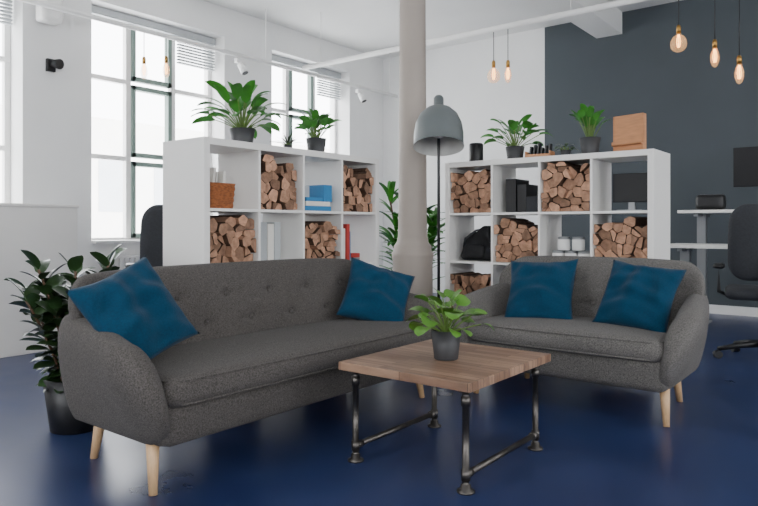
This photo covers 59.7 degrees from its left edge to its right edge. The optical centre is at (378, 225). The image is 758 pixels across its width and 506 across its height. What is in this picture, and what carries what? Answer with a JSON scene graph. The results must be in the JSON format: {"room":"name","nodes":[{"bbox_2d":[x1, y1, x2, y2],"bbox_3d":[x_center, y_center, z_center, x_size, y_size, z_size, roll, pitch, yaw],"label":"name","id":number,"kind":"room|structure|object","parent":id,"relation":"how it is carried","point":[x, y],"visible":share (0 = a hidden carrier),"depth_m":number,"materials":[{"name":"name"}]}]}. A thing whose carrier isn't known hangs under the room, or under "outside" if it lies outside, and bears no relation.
{"room":"open-plan office","nodes":[
{"label":"open-plan office","id":0,"kind":"room"},
{"bbox_2d":[10,0,382,276],"bbox_3d":[-3.569,-0.825,6.152,0.400,3.650,11.900,0,0,38],"label":"wall","id":1,"kind":"structure","parent":0,"point":[51,113],"depth_m":6.67,"materials":[{"name":"white paint"}]},
{"bbox_2d":[0,1,10,202],"bbox_3d":[-4.059,-1.060,5.646,0.070,2.480,1.700,0,0,38],"label":"frame","id":2,"kind":"object","parent":1,"relation":"attached to","point":[5,59],"visible":0.55,"depth_m":6.27,"materials":[{"name":"white paint"}]},
{"bbox_2d":[0,0,12,25],"bbox_3d":[-3.989,-2.095,5.591,0.070,0.390,1.660,0,0,38],"label":"blind","id":3,"kind":"object","parent":1,"relation":"attached to","point":[7,1],"visible":1,"depth_m":6.19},
{"bbox_2d":[36,0,62,25],"bbox_3d":[-3.122,-2.020,6.221,0.220,0.220,0.200,0,0,38],"label":"wall speaker","id":4,"kind":"object","parent":1,"relation":"attached to","point":[43,15],"visible":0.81,"depth_m":6.15,"materials":[{"name":"white paint"}]},
{"bbox_2d":[46,58,63,72],"bbox_3d":[-3.099,-1.540,6.313,0.161,0.120,0.100,0,0,27],"label":"spot lamp","id":5,"kind":"object","parent":1,"relation":"attached to","point":[51,64],"visible":1,"depth_m":6.29,"materials":[{"name":"black plastic"}]},
{"bbox_2d":[92,239,139,243],"bbox_3d":[-2.449,0.165,7.383,0.310,0.030,1.680,0,0,38],"label":"window sill","id":6,"kind":"structure","parent":1,"relation":"attached to","point":[138,240],"depth_m":6.83,"materials":[{"name":"white paint"}]},
{"bbox_2d":[131,30,171,237],"bbox_3d":[-2.595,-1.060,7.497,0.080,2.380,0.511,0,0,38],"label":"window","id":7,"kind":"structure","parent":1,"relation":"in","point":[167,83],"depth_m":7.38,"materials":[{"name":"grey metal"}]},
{"bbox_2d":[92,28,211,239],"bbox_3d":[-2.607,-1.060,7.506,0.070,2.480,1.680,0,0,38],"label":"frame","id":8,"kind":"object","parent":1,"relation":"attached to","point":[126,81],"visible":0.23,"depth_m":7.26,"materials":[{"name":"white paint"}]},
{"bbox_2d":[92,5,214,70],"bbox_3d":[-2.535,-2.095,7.450,0.070,0.390,1.640,0,0,38],"label":"blind","id":9,"kind":"object","parent":1,"relation":"attached to","point":[99,11],"visible":0.79,"depth_m":7.71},
{"bbox_2d":[289,70,312,144],"bbox_3d":[-1.123,-1.060,9.380,0.080,2.380,0.470,0,0,38],"label":"window","id":10,"kind":"structure","parent":1,"relation":"in","point":[309,78],"depth_m":9.33,"materials":[{"name":"white metal"}]},
{"bbox_2d":[272,69,336,153],"bbox_3d":[-1.135,-1.060,9.389,0.070,2.480,1.560,0,0,38],"label":"frame","id":11,"kind":"object","parent":1,"relation":"attached to","point":[285,73],"visible":0.06,"depth_m":9.18,"materials":[{"name":"white paint"}]},
{"bbox_2d":[272,55,340,99],"bbox_3d":[-1.064,-2.095,9.334,0.070,0.390,1.520,0,0,38],"label":"blind","id":12,"kind":"object","parent":1,"relation":"attached to","point":[276,59],"visible":0.8,"depth_m":9.62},
{"bbox_2d":[229,127,254,142],"bbox_3d":[-0.805,-0.520,3.891,0.150,0.100,0.150,0,0,38],"label":"pot","id":13,"kind":"object","parent":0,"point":[244,134],"depth_m":3.83,"materials":[{"name":"grey ceramic"}]},
{"bbox_2d":[0,293,757,505],"bbox_3d":[0.489,1.050,2.981,10.700,0.100,11.900,0,0,38],"label":"floor","id":14,"kind":"structure","parent":0,"point":[603,445],"depth_m":2.90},
{"bbox_2d":[0,203,78,357],"bbox_3d":[-3.798,0.412,4.154,0.460,1.175,3.690,0,0,38],"label":"partition wall","id":15,"kind":"structure","parent":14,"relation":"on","point":[46,231],"depth_m":5.13,"materials":[{"name":"white paint"}]},
{"bbox_2d":[4,244,126,434],"bbox_3d":[-1.546,0.544,3.293,0.585,0.912,0.524,0,0,0],"label":"rubber plant","id":16,"kind":"object","parent":14,"relation":"on","point":[49,310],"visible":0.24,"depth_m":3.15,"materials":[{"name":"green plant"}]},
{"bbox_2d":[106,255,139,269],"bbox_3d":[-2.327,0.655,7.287,0.120,0.690,1.480,0,0,38],"label":"radiator","id":17,"kind":"object","parent":14,"relation":"on","point":[120,261],"visible":0.07,"depth_m":6.83,"materials":[{"name":"white metal"}]},
{"bbox_2d":[125,205,162,267],"bbox_3d":[-1.632,0.421,5.155,0.662,1.158,0.633,0,0,-22],"label":"office chair","id":18,"kind":"object","parent":14,"relation":"on","point":[151,233],"visible":0.1,"depth_m":4.87,"materials":[{"name":"fabric"}]},
{"bbox_2d":[58,258,444,495],"bbox_3d":[-0.488,0.597,3.300,0.766,0.813,2.082,0,0,38],"label":"sofa","id":19,"kind":"object","parent":14,"relation":"on","point":[272,340],"visible":0.79,"depth_m":2.87,"materials":[{"name":"grey fabric"}]},
{"bbox_2d":[65,255,199,359],"bbox_3d":[-0.984,0.355,2.664,0.241,0.460,0.501,0,0,29],"label":"throw pillow","id":20,"kind":"object","parent":19,"relation":"on","point":[133,303],"visible":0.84,"depth_m":2.61,"materials":[{"name":"teal fabric"}]},
{"bbox_2d":[151,318,431,408],"bbox_3d":[-0.443,0.604,3.265,0.652,0.137,1.790,0,0,38],"label":"seat cushion","id":21,"kind":"object","parent":19,"relation":"on","point":[209,368],"depth_m":2.92,"materials":[{"name":"grey fabric"}]},
{"bbox_2d":[336,257,414,320],"bbox_3d":[-0.013,0.409,3.933,0.479,0.436,0.266,0,0,-2],"label":"throw pillow","id":22,"kind":"object","parent":19,"relation":"on","point":[372,293],"visible":0.88,"depth_m":3.87,"materials":[{"name":"teal fabric"}]},
{"bbox_2d":[163,136,378,266],"bbox_3d":[-0.603,0.265,4.158,0.370,1.470,1.490,0,0,38],"label":"cube bookshelf","id":23,"kind":"object","parent":14,"relation":"on","point":[187,210],"visible":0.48,"depth_m":3.82,"materials":[{"name":"white laminate"}]},
{"bbox_2d":[210,167,235,208],"bbox_3d":[-0.947,-0.209,3.694,0.246,0.226,0.196,0,0,38],"label":"wicker basket","id":24,"kind":"object","parent":23,"relation":"in","point":[222,194],"visible":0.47,"depth_m":3.62,"materials":[{"name":"wicker"}]},
{"bbox_2d":[210,215,255,262],"bbox_3d":[-0.932,0.097,3.733,0.353,0.317,0.334,0,0,38],"label":"firewood stack","id":25,"kind":"object","parent":23,"relation":"in","point":[230,241],"visible":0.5,"depth_m":3.66,"materials":[{"name":"brown wood"}]},
{"bbox_2d":[191,80,292,142],"bbox_3d":[-0.819,-0.667,3.883,0.585,0.392,0.544,0,0,-22],"label":"peace lily","id":26,"kind":"object","parent":23,"relation":"on","point":[240,97],"visible":0.97,"depth_m":3.83,"materials":[{"name":"green plant"}]},
{"bbox_2d":[261,222,279,259],"bbox_3d":[-0.757,0.117,4.034,0.220,0.280,0.215,0,0,38],"label":"binders","id":27,"kind":"object","parent":23,"relation":"in","point":[270,231],"visible":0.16,"depth_m":3.99,"materials":[{"name":"paper"}]},
{"bbox_2d":[261,154,296,209],"bbox_3d":[-0.711,-0.257,4.015,0.355,0.322,0.334,0,0,38],"label":"firewood stack","id":28,"kind":"object","parent":23,"relation":"in","point":[278,190],"visible":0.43,"depth_m":3.92,"materials":[{"name":"brown wood"}]},
{"bbox_2d":[270,130,297,147],"bbox_3d":[-0.584,-0.535,4.164,0.212,0.128,0.210,0,0,38],"label":"potted grass","id":29,"kind":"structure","parent":23,"relation":"on","point":[288,143],"depth_m":4.15,"materials":[{"name":"green plant"}]},
{"bbox_2d":[294,108,341,151],"bbox_3d":[-0.409,-0.624,4.376,0.328,0.306,0.344,0,0,1],"label":"lily","id":30,"kind":"object","parent":23,"relation":"on","point":[315,142],"visible":0.96,"depth_m":4.33,"materials":[{"name":"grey plant"}]},
{"bbox_2d":[306,137,325,151],"bbox_3d":[-0.418,-0.525,4.387,0.136,0.110,0.136,0,0,38],"label":"pot","id":31,"kind":"object","parent":30,"relation":"on","point":[313,143],"depth_m":4.33,"materials":[{"name":"grey ceramic"}]},
{"bbox_2d":[305,185,331,210],"bbox_3d":[-0.473,-0.181,4.276,0.250,0.170,0.270,0,0,38],"label":"book stack","id":32,"kind":"object","parent":23,"relation":"in","point":[317,197],"visible":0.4,"depth_m":4.25,"materials":[{"name":"paper"}]},
{"bbox_2d":[305,221,340,257],"bbox_3d":[-0.491,0.112,4.297,0.354,0.288,0.335,0,0,38],"label":"firewood stack","id":33,"kind":"object","parent":23,"relation":"in","point":[320,236],"visible":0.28,"depth_m":4.23,"materials":[{"name":"brown wood"}]},
{"bbox_2d":[343,224,359,259],"bbox_3d":[-0.278,0.121,4.533,0.240,0.270,0.220,0,0,38],"label":"books","id":34,"kind":"object","parent":23,"relation":"in","point":[347,254],"visible":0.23,"depth_m":4.42,"materials":[{"name":"paper"}]},
{"bbox_2d":[343,165,373,211],"bbox_3d":[-0.273,-0.253,4.581,0.346,0.312,0.333,0,0,38],"label":"firewood stack","id":35,"kind":"object","parent":23,"relation":"in","point":[358,183],"visible":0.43,"depth_m":4.50,"materials":[{"name":"brown wood"}]},
{"bbox_2d":[379,181,444,279],"bbox_3d":[0.268,0.294,5.699,0.864,1.412,0.922,0,0,-26],"label":"plant","id":36,"kind":"object","parent":14,"relation":"on","point":[389,190],"visible":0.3,"depth_m":5.68,"materials":[{"name":"green plant"}]},
{"bbox_2d":[392,0,433,297],"bbox_3d":[0.250,-0.690,4.900,0.380,3.380,0.380,0,0,38],"label":"column","id":37,"kind":"structure","parent":14,"relation":"on","point":[412,255],"depth_m":4.81,"materials":[{"name":"paint"}]},
{"bbox_2d":[413,95,463,297],"bbox_3d":[0.402,0.054,4.420,0.347,1.892,0.355,0,0,38],"label":"floor lamp","id":38,"kind":"object","parent":14,"relation":"on","point":[438,131],"visible":0.86,"depth_m":4.40,"materials":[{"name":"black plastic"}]},
{"bbox_2d":[339,339,550,495],"bbox_3d":[0.301,0.787,2.887,0.640,0.425,0.720,0,0,38],"label":"coffee table","id":39,"kind":"object","parent":14,"relation":"on","point":[476,367],"visible":0.98,"depth_m":2.78,"materials":[{"name":"brown wood"}]},
{"bbox_2d":[406,288,493,360],"bbox_3d":[0.269,0.423,2.841,0.362,0.304,0.361,0,0,-38],"label":"potted pilea","id":40,"kind":"object","parent":39,"relation":"on","point":[445,338],"visible":1,"depth_m":2.82,"materials":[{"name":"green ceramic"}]},
{"bbox_2d":[445,149,669,327],"bbox_3d":[1.194,0.265,4.606,1.490,1.470,0.370,0,0,38],"label":"cube bookshelf","id":41,"kind":"object","parent":14,"relation":"on","point":[458,226],"visible":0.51,"depth_m":4.49,"materials":[{"name":"white laminate"}]},
{"bbox_2d":[450,271,490,307],"bbox_3d":[0.770,0.480,4.934,0.334,0.256,0.355,0,0,38],"label":"firewood stack","id":42,"kind":"object","parent":41,"relation":"in","point":[468,282],"visible":0.36,"depth_m":4.85,"materials":[{"name":"brown wood"}]},
{"bbox_2d":[451,169,490,212],"bbox_3d":[0.770,-0.253,4.934,0.334,0.313,0.351,0,0,38],"label":"firewood stack","id":43,"kind":"object","parent":41,"relation":"in","point":[471,189],"visible":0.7,"depth_m":4.84,"materials":[{"name":"brown wood"}]},
{"bbox_2d":[461,226,490,260],"bbox_3d":[0.762,0.126,4.927,0.286,0.255,0.223,0,0,38],"label":"backpack","id":44,"kind":"object","parent":41,"relation":"in","point":[477,245],"visible":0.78,"depth_m":4.85,"materials":[{"name":"fabric"}]},
{"bbox_2d":[469,143,482,160],"bbox_3d":[0.730,-0.545,4.963,0.106,0.150,0.106,0,0,38],"label":"speaker","id":45,"kind":"object","parent":41,"relation":"on","point":[475,149],"visible":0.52,"depth_m":4.92},
{"bbox_2d":[494,218,537,261],"bbox_3d":[1.052,0.099,4.715,0.334,0.313,0.352,0,0,38],"label":"firewood stack","id":46,"kind":"object","parent":41,"relation":"in","point":[518,237],"visible":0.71,"depth_m":4.63,"materials":[{"name":"brown wood"}]},
{"bbox_2d":[481,114,551,158],"bbox_3d":[1.002,-0.638,4.792,0.442,0.334,0.445,0,0,-37],"label":"anthurium","id":47,"kind":"object","parent":41,"relation":"on","point":[513,150],"visible":0.95,"depth_m":4.74,"materials":[{"name":"green plant"}]},
{"bbox_2d":[506,146,524,158],"bbox_3d":[0.982,-0.520,4.766,0.136,0.100,0.136,0,0,38],"label":"pot","id":48,"kind":"object","parent":47,"relation":"on","point":[511,151],"depth_m":4.71,"materials":[{"name":"grey ceramic"}]},
{"bbox_2d":[506,179,537,211],"bbox_3d":[1.070,-0.216,4.747,0.250,0.240,0.240,0,0,38],"label":"magazine file","id":49,"kind":"object","parent":41,"relation":"in","point":[521,196],"visible":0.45,"depth_m":4.70,"materials":[{"name":"black plastic"}]},
{"bbox_2d":[525,143,554,156],"bbox_3d":[1.127,-0.526,4.627,0.180,0.112,0.120,0,0,29],"label":"desk organizer","id":50,"kind":"object","parent":41,"relation":"on","point":[538,150],"visible":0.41,"depth_m":4.61,"materials":[{"name":"brown wood"}]},
{"bbox_2d":[525,150,554,156],"bbox_3d":[1.127,-0.495,4.627,0.180,0.050,0.120,0,0,29],"label":"tray","id":51,"kind":"object","parent":50,"relation":"on","point":[532,153],"depth_m":4.60,"materials":[{"name":"brown wood"}]},
{"bbox_2d":[552,250,564,255],"bbox_3d":[1.223,0.210,4.501,0.084,0.092,0.084,0,0,38],"label":"storage jar","id":52,"kind":"object","parent":41,"relation":"in","point":[554,252],"visible":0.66,"depth_m":4.47,"materials":[{"name":"white ceramic"}]},
{"bbox_2d":[558,236,569,249],"bbox_3d":[1.255,0.117,4.476,0.084,0.092,0.084,0,0,38],"label":"storage jar","id":53,"kind":"object","parent":52,"relation":"on","point":[563,242],"visible":1,"depth_m":4.44,"materials":[{"name":"white ceramic"}]},
{"bbox_2d":[541,162,589,211],"bbox_3d":[1.333,-0.262,4.493,0.333,0.330,0.358,0,0,38],"label":"firewood stack","id":54,"kind":"object","parent":41,"relation":"in","point":[566,188],"visible":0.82,"depth_m":4.39,"materials":[{"name":"brown wood"}]},
{"bbox_2d":[555,143,578,154],"bbox_3d":[1.290,-0.522,4.532,0.162,0.104,0.137,0,0,16],"label":"seedling","id":55,"kind":"object","parent":41,"relation":"on","point":[565,151],"visible":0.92,"depth_m":4.51,"materials":[{"name":"green plant"}]},
{"bbox_2d":[560,150,570,154],"bbox_3d":[1.282,-0.495,4.532,0.070,0.050,0.070,0,0,38],"label":"pot","id":56,"kind":"object","parent":55,"relation":"on","point":[563,152],"depth_m":4.50,"materials":[{"name":"grey ceramic"}]},
{"bbox_2d":[565,250,577,255],"bbox_3d":[1.294,0.210,4.446,0.084,0.092,0.084,0,0,38],"label":"storage jar","id":57,"kind":"object","parent":41,"relation":"in","point":[569,252],"visible":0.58,"depth_m":4.41,"materials":[{"name":"white ceramic"}]},
{"bbox_2d":[578,251,589,255],"bbox_3d":[1.365,0.210,4.390,0.084,0.092,0.084,0,0,38],"label":"storage jar","id":58,"kind":"object","parent":41,"relation":"in","point":[580,253],"visible":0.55,"depth_m":4.36,"materials":[{"name":"white ceramic"}]},
{"bbox_2d":[572,237,584,250],"bbox_3d":[1.334,0.117,4.415,0.084,0.092,0.084,0,0,38],"label":"storage jar","id":59,"kind":"object","parent":58,"relation":"on","point":[578,243],"visible":1,"depth_m":4.38,"materials":[{"name":"white ceramic"}]},
{"bbox_2d":[569,103,609,152],"bbox_3d":[1.407,-0.643,4.418,0.257,0.344,0.243,0,0,38],"label":"dracaena","id":60,"kind":"object","parent":41,"relation":"on","point":[589,144],"visible":0.95,"depth_m":4.38,"materials":[{"name":"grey plant"}]},
{"bbox_2d":[579,137,600,152],"bbox_3d":[1.416,-0.530,4.427,0.136,0.120,0.136,0,0,38],"label":"pot","id":61,"kind":"object","parent":60,"relation":"on","point":[588,144],"depth_m":4.38,"materials":[{"name":"grey ceramic"}]},
{"bbox_2d":[593,217,647,257],"bbox_3d":[1.615,0.098,4.274,0.334,0.315,0.356,0,0,38],"label":"firewood stack","id":62,"kind":"object","parent":41,"relation":"in","point":[629,238],"visible":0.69,"depth_m":4.16,"materials":[{"name":"brown wood"}]},
{"bbox_2d":[612,113,645,150],"bbox_3d":[1.608,-0.593,4.251,0.120,0.245,0.210,0,0,-38],"label":"menu board","id":63,"kind":"object","parent":41,"relation":"on","point":[629,131],"visible":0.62,"depth_m":4.23,"materials":[{"name":"brown wood"}]},
{"bbox_2d":[613,172,647,210],"bbox_3d":[1.659,-0.221,4.332,0.240,0.250,0.110,0,0,38],"label":"computer monitor","id":64,"kind":"object","parent":41,"relation":"in","point":[631,188],"visible":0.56,"depth_m":4.32,"materials":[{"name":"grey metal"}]},
{"bbox_2d":[452,256,708,426],"bbox_3d":[1.157,0.597,3.812,1.392,0.813,0.766,0,0,38],"label":"sofa","id":65,"kind":"object","parent":14,"relation":"on","point":[580,348],"visible":0.58,"depth_m":3.53,"materials":[{"name":"grey fabric"}]},
{"bbox_2d":[504,259,577,319],"bbox_3d":[0.974,0.390,3.976,0.430,0.386,0.250,0,0,28],"label":"throw pillow","id":66,"kind":"object","parent":65,"relation":"on","point":[537,289],"visible":0.94,"depth_m":3.92,"materials":[{"name":"teal fabric"}]},
{"bbox_2d":[467,314,669,362],"bbox_3d":[1.122,0.604,3.767,1.100,0.137,0.652,0,0,38],"label":"seat cushion","id":67,"kind":"object","parent":65,"relation":"on","point":[577,337],"depth_m":3.51,"materials":[{"name":"grey fabric"}]},
{"bbox_2d":[592,260,686,332],"bbox_3d":[1.421,0.386,3.621,0.440,0.382,0.252,0,0,44],"label":"throw pillow","id":68,"kind":"object","parent":65,"relation":"on","point":[636,296],"visible":0.98,"depth_m":3.56,"materials":[{"name":"teal fabric"}]},
{"bbox_2d":[670,243,727,262],"bbox_3d":[3.584,0.583,5.448,2.260,0.835,0.600,0,0,38],"label":"office desk","id":69,"kind":"object","parent":14,"relation":"on","point":[685,249],"visible":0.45,"depth_m":5.89,"materials":[{"name":"white laminate"}]},
{"bbox_2d":[677,209,734,322],"bbox_3d":[4.038,0.422,6.045,2.280,1.155,0.700,0,0,38],"label":"desk","id":70,"kind":"object","parent":14,"relation":"on","point":[702,215],"visible":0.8,"depth_m":6.61,"materials":[{"name":"white metal"}]},
{"bbox_2d":[695,194,725,209],"bbox_3d":[3.252,-0.233,6.469,0.260,0.152,0.160,0,0,38],"label":"speaker","id":71,"kind":"object","parent":70,"relation":"on","point":[707,201],"visible":0.98,"depth_m":6.40,"materials":[{"name":"black plastic"}]},
{"bbox_2d":[733,146,757,186],"bbox_3d":[3.717,-0.456,6.220,0.660,0.600,0.180,0,0,38],"label":"computer monitor","id":72,"kind":"object","parent":70,"relation":"on","point":[745,159],"visible":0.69,"depth_m":6.31,"materials":[{"name":"black plastic"}]},
{"bbox_2d":[713,204,757,358],"bbox_3d":[2.858,0.421,4.920,0.662,1.158,0.633,0,0,28],"label":"office chair","id":73,"kind":"object","parent":14,"relation":"on","point":[743,221],"visible":1,"depth_m":4.78,"materials":[{"name":"fabric"}]},
{"bbox_2d":[204,0,680,58],"bbox_3d":[0.489,-2.725,2.981,10.700,0.150,11.900,0,0,38],"label":"ceiling","id":74,"kind":"structure","parent":0,"point":[364,26],"depth_m":8.35,"materials":[{"name":"paint"}]},
{"bbox_2d":[18,0,397,97],"bbox_3d":[-2.243,-2.312,6.956,0.050,0.675,8.200,0,0,38],"label":"track rail","id":75,"kind":"object","parent":74,"relation":"hanging from","point":[34,2],"depth_m":7.24,"materials":[{"name":"white metal"}]},
{"bbox_2d":[142,57,145,75],"bbox_3d":[-2.403,-1.736,6.751,0.072,0.477,0.072,0,0,38],"label":"pendant bulb","id":76,"kind":"object","parent":75,"relation":"hanging from","point":[143,58],"visible":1,"depth_m":6.74,"materials":[{"name":"clear glass"}]},
{"bbox_2d":[164,39,167,73],"bbox_3d":[-2.243,-1.766,6.956,0.072,0.417,0.072,0,0,38],"label":"pendant bulb","id":77,"kind":"object","parent":75,"relation":"hanging from","point":[165,57],"visible":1,"depth_m":6.95,"materials":[{"name":"gold metal"}]},
{"bbox_2d":[234,58,247,74],"bbox_3d":[-1.602,-1.861,7.724,0.134,0.187,0.140,0,0,38],"label":"track spotlight","id":78,"kind":"object","parent":75,"relation":"hanging from","point":[241,63],"visible":1,"depth_m":7.70,"materials":[{"name":"white paint"}]},
{"bbox_2d":[356,89,366,102],"bbox_3d":[-0.248,-1.861,9.457,0.134,0.187,0.140,0,0,38],"label":"track spotlight","id":79,"kind":"object","parent":75,"relation":"hanging from","point":[361,96],"visible":1,"depth_m":9.43,"materials":[{"name":"white paint"}]},
{"bbox_2d":[492,32,495,78],"bbox_3d":[1.165,-1.711,6.704,0.134,0.518,0.134,0,0,38],"label":"pendant bulb","id":80,"kind":"object","parent":74,"relation":"hanging from","point":[493,61],"visible":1,"depth_m":6.70,"materials":[{"name":"gold metal"}]},
{"bbox_2d":[506,60,509,78],"bbox_3d":[1.290,-1.699,6.606,0.072,0.542,0.072,0,0,38],"label":"pendant bulb","id":81,"kind":"object","parent":74,"relation":"hanging from","point":[507,61],"visible":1,"depth_m":6.60,"materials":[{"name":"clear glass"}]},
{"bbox_2d":[676,0,680,47],"bbox_3d":[2.551,-1.726,5.621,0.134,0.488,0.134,0,0,38],"label":"pendant bulb","id":82,"kind":"object","parent":74,"relation":"hanging from","point":[678,28],"visible":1,"depth_m":5.62,"materials":[{"name":"gold metal"}]},
{"bbox_2d":[676,25,680,33],"bbox_3d":[2.551,-1.675,5.621,0.038,0.070,0.038,0,0,38],"label":"socket","id":83,"kind":"object","parent":82,"relation":"attached to","point":[678,29],"depth_m":5.61,"materials":[{"name":"gold metal"}]},
{"bbox_2d":[712,0,716,62],"bbox_3d":[2.772,-1.639,5.448,0.072,0.662,0.072,0,0,38],"label":"pendant bulb","id":84,"kind":"object","parent":74,"relation":"hanging from","point":[714,42],"visible":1,"depth_m":5.45,"materials":[{"name":"gold metal"}]},
{"bbox_2d":[712,39,716,48],"bbox_3d":[2.772,-1.505,5.448,0.038,0.070,0.038,0,0,38],"label":"socket","id":85,"kind":"object","parent":84,"relation":"attached to","point":[714,43],"depth_m":5.43,"materials":[{"name":"gold metal"}]},
{"bbox_2d":[737,0,741,78],"bbox_3d":[2.914,-1.559,5.338,0.072,0.822,0.072,0,0,38],"label":"pendant bulb","id":86,"kind":"object","parent":74,"relation":"hanging from","point":[739,57],"visible":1,"depth_m":5.33,"materials":[{"name":"gold metal"}]},
{"bbox_2d":[737,55,741,64],"bbox_3d":[2.914,-1.345,5.338,0.038,0.070,0.038,0,0,38],"label":"socket","id":87,"kind":"object","parent":86,"relation":"attached to","point":[739,58],"depth_m":5.32,"materials":[{"name":"gold metal"}]},
{"bbox_2d":[431,328,460,360],"bbox_3d":[0.290,0.512,2.857,0.132,0.125,0.132,0,0,38],"label":"pot","id":88,"kind":"object","parent":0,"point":[445,345],"depth_m":2.81,"materials":[{"name":"grey ceramic"}]},
{"bbox_2d":[302,0,649,69],"bbox_3d":[2.157,-2.310,5.929,7.900,0.680,0.060,0,0,38],"label":"track rail","id":89,"kind":"object","parent":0,"point":[618,3],"depth_m":6.67,"materials":[{"name":"white metal"}]},
{"bbox_2d":[383,0,757,307],"bbox_3d":[4.099,-0.825,7.521,10.000,3.650,0.300,0,0,38],"label":"wall","id":90,"kind":"structure","parent":0,"point":[697,109],"depth_m":8.14,"materials":[{"name":"grey paint"}]},
{"bbox_2d":[433,286,757,316],"bbox_3d":[4.010,0.950,7.390,9.980,0.100,0.015,0,0,38],"label":"baseboard","id":91,"kind":"structure","parent":90,"relation":"attached to","point":[714,309],"depth_m":7.42,"materials":[{"name":"white paint"}]},
{"bbox_2d":[536,0,621,37],"bbox_3d":[0.333,-2.515,5.006,0.320,0.270,8.300,0,0,38],"label":"ceiling beam","id":92,"kind":"structure","parent":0,"point":[608,22],"depth_m":7.68,"materials":[{"name":"white paint"}]},
{"label":"outside","id":93,"kind":"structure","parent":0,"visible":0},
{"bbox_2d":[0,104,329,237],"bbox_3d":[-12.050,1.250,27.181,0.540,11.500,52.000,0,0,38],"label":"window","id":94,"kind":"structure","parent":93,"point":[107,134],"depth_m":28.02,"materials":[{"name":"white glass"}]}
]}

